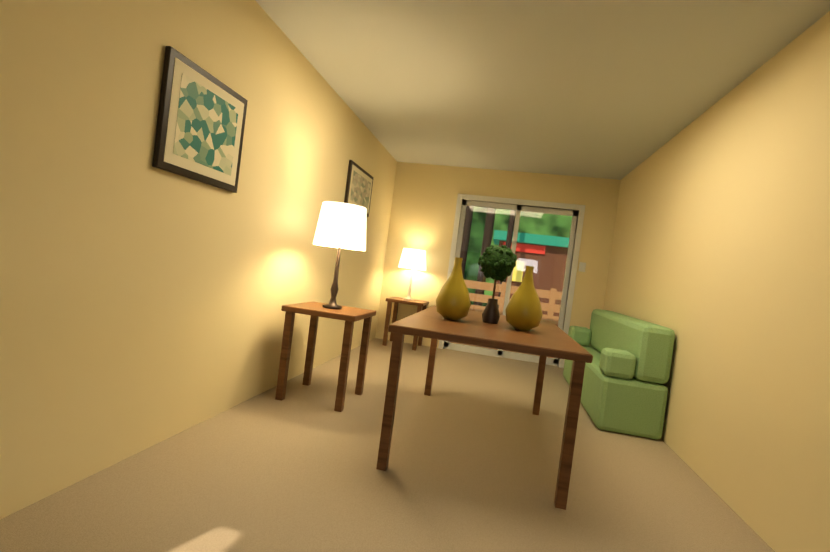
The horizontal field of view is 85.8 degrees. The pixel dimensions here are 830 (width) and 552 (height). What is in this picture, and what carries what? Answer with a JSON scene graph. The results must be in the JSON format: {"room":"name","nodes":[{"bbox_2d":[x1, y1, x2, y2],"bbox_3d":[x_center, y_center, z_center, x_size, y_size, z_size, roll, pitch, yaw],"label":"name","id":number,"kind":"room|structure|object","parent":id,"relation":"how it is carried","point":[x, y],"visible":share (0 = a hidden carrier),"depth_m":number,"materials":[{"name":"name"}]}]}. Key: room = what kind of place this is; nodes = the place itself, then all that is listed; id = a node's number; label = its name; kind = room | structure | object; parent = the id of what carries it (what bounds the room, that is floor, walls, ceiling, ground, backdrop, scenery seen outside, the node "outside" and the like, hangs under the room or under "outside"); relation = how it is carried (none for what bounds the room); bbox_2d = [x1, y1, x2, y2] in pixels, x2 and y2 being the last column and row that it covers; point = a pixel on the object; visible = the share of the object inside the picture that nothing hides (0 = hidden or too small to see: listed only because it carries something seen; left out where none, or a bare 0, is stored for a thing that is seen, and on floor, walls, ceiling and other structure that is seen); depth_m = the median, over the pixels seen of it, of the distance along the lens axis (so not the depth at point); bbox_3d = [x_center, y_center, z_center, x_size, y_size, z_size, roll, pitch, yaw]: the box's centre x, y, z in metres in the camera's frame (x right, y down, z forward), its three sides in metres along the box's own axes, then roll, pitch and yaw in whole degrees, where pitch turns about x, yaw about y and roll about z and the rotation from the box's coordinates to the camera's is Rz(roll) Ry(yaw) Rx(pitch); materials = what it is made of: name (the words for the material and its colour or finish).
{"room":"living room","nodes":[
{"label":"living room","id":0,"kind":"room"},
{"bbox_2d":[0,0,396,519],"bbox_3d":[-1.059,-0.386,3.186,0.120,2.510,6.620,7,1,11],"label":"wall","id":1,"kind":"structure","parent":0,"point":[142,300],"depth_m":2.04,"materials":[{"name":"beige paint"}]},
{"bbox_2d":[152,46,247,192],"bbox_3d":[-1.092,-0.768,2.335,0.032,0.550,0.633,7,1,11],"label":"picture frame","id":2,"kind":"object","parent":1,"relation":"attached to","point":[201,118],"visible":1,"depth_m":2.25,"materials":[{"name":"brown"}]},
{"bbox_2d":[172,72,238,175],"bbox_3d":[-1.077,-0.766,2.333,0.002,0.380,0.463,7,1,11],"label":"art","id":3,"kind":"object","parent":2,"relation":"attached to","point":[205,123],"depth_m":2.29},
{"bbox_2d":[344,160,372,216],"bbox_3d":[-0.597,-0.924,4.836,0.032,0.469,0.785,7,1,11],"label":"picture frame","id":4,"kind":"object","parent":1,"relation":"attached to","point":[359,185],"visible":0.77,"depth_m":4.73,"materials":[{"name":"brown wood"}]},
{"bbox_2d":[350,170,370,208],"bbox_3d":[-0.582,-0.922,4.833,0.002,0.299,0.615,7,1,11],"label":"art","id":5,"kind":"object","parent":4,"relation":"attached to","point":[360,190],"depth_m":4.79},
{"bbox_2d":[0,338,774,551],"bbox_3d":[0.247,1.074,2.923,3.350,0.049,6.600,7,1,11],"label":"floor","id":6,"kind":"structure","parent":0,"point":[474,455],"depth_m":2.22,"materials":[{"name":"beige carpet"}]},
{"bbox_2d":[275,301,375,411],"bbox_3d":[-0.671,0.581,3.400,0.550,0.680,0.550,7,1,11],"label":"side table","id":7,"kind":"object","parent":6,"relation":"on","point":[350,316],"visible":0.98,"depth_m":3.20,"materials":[{"name":"brown wood"}]},
{"bbox_2d":[313,201,365,308],"bbox_3d":[-0.580,-0.145,3.385,0.400,0.781,0.400,7,1,11],"label":"lamp","id":8,"kind":"object","parent":7,"relation":"on","point":[340,225],"visible":1,"depth_m":3.23,"materials":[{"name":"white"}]},
{"bbox_2d":[382,297,428,350],"bbox_3d":[-0.129,0.629,6.022,0.500,0.620,0.500,7,1,11],"label":"side table","id":9,"kind":"object","parent":6,"relation":"on","point":[420,304],"visible":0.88,"depth_m":5.84,"materials":[{"name":"brown wood"}]},
{"bbox_2d":[398,248,425,299],"bbox_3d":[-0.048,-0.018,6.009,0.380,0.682,0.380,7,1,11],"label":"lamp","id":10,"kind":"object","parent":9,"relation":"on","point":[412,259],"visible":0.94,"depth_m":5.87,"materials":[{"name":"beige fabric"}]},
{"bbox_2d":[376,306,592,509],"bbox_3d":[0.453,0.690,2.987,1.000,0.760,1.600,7,1,11],"label":"dining table","id":11,"kind":"object","parent":6,"relation":"on","point":[544,339],"visible":0.94,"depth_m":2.31,"materials":[{"name":"brown wood"}]},
{"bbox_2d":[436,257,470,319],"bbox_3d":[0.257,0.081,2.874,0.230,0.400,0.230,7,1,11],"label":"vase","id":12,"kind":"object","parent":11,"relation":"on","point":[453,302],"visible":1,"depth_m":2.81,"materials":[{"name":"yellow ceramic"}]},
{"bbox_2d":[478,245,516,323],"bbox_3d":[0.530,0.049,2.974,0.252,0.528,0.252,7,1,11],"label":"potted plant","id":13,"kind":"object","parent":11,"relation":"on","point":[496,263],"visible":1,"depth_m":2.92,"materials":[{"name":"green plant"}]},
{"bbox_2d":[505,266,542,330],"bbox_3d":[0.692,0.137,2.792,0.230,0.400,0.230,7,1,11],"label":"vase","id":14,"kind":"object","parent":11,"relation":"on","point":[523,310],"visible":1,"depth_m":2.72,"materials":[{"name":"yellow ceramic"}]},
{"bbox_2d":[563,309,674,439],"bbox_3d":[1.849,0.795,4.301,0.476,0.850,1.900,7,1,11],"label":"sofa","id":15,"kind":"object","parent":6,"relation":"on","point":[626,378],"visible":0.9,"depth_m":3.40,"materials":[{"name":"green fabric"}]},
{"bbox_2d":[375,162,620,364],"bbox_3d":[1.065,-0.175,6.091,3.000,2.510,0.120,7,1,11],"label":"wall","id":16,"kind":"structure","parent":0,"point":[423,208],"depth_m":6.14,"materials":[{"name":"beige paint"}]},
{"bbox_2d":[449,207,571,355],"bbox_3d":[1.276,0.064,6.041,1.430,1.910,0.002,7,1,11],"label":"glass door","id":17,"kind":"structure","parent":16,"relation":"in","point":[518,255],"depth_m":6.01,"materials":[{"name":"clear glass"}]},
{"bbox_2d":[438,194,584,367],"bbox_3d":[1.277,0.040,6.030,1.670,2.140,0.120,7,1,11],"label":"door frame","id":18,"kind":"structure","parent":16,"relation":"attached to","point":[574,211],"depth_m":6.00,"materials":[{"name":"white wood"}]},
{"bbox_2d":[579,262,585,271],"bbox_3d":[2.179,-0.117,5.816,0.080,0.120,0.006,7,1,11],"label":"switch plate","id":19,"kind":"object","parent":16,"relation":"attached to","point":[582,266],"visible":1,"depth_m":5.81,"materials":[{"name":"white plastic"}]},
{"bbox_2d":[255,0,829,179],"bbox_3d":[0.861,-1.369,-0.235,5.100,0.050,12.600,7,1,11],"label":"ceiling","id":20,"kind":"structure","parent":0,"point":[614,89],"depth_m":3.05,"materials":[{"name":"white paint"}]},
{"bbox_2d":[603,11,829,551],"bbox_3d":[1.937,-0.001,2.771,0.030,2.510,6.320,7,1,11],"label":"wall","id":21,"kind":"structure","parent":0,"point":[719,265],"depth_m":2.47,"materials":[{"name":"beige paint"}]},
{"label":"outside","id":22,"kind":"structure","parent":0,"visible":0},
{"bbox_2d":[449,280,561,357],"bbox_3d":[1.372,0.661,7.358,5.600,1.120,2.470,7,1,11],"label":"deck","id":23,"kind":"object","parent":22,"point":[550,306],"depth_m":8.43,"materials":[{"name":"brown wood"}]},
{"bbox_2d":[460,206,571,307],"bbox_3d":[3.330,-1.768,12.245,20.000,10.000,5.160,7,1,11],"label":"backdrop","id":24,"kind":"structure","parent":22,"point":[494,215],"depth_m":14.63,"materials":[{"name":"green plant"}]},
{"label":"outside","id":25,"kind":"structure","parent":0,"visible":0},
{"bbox_2d":[493,230,568,325],"bbox_3d":[3.321,0.415,11.351,2.909,2.701,1.700,7,1,11],"label":"shed","id":26,"kind":"object","parent":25,"point":[562,249],"depth_m":10.72,"materials":[{"name":"brown"}]}
]}

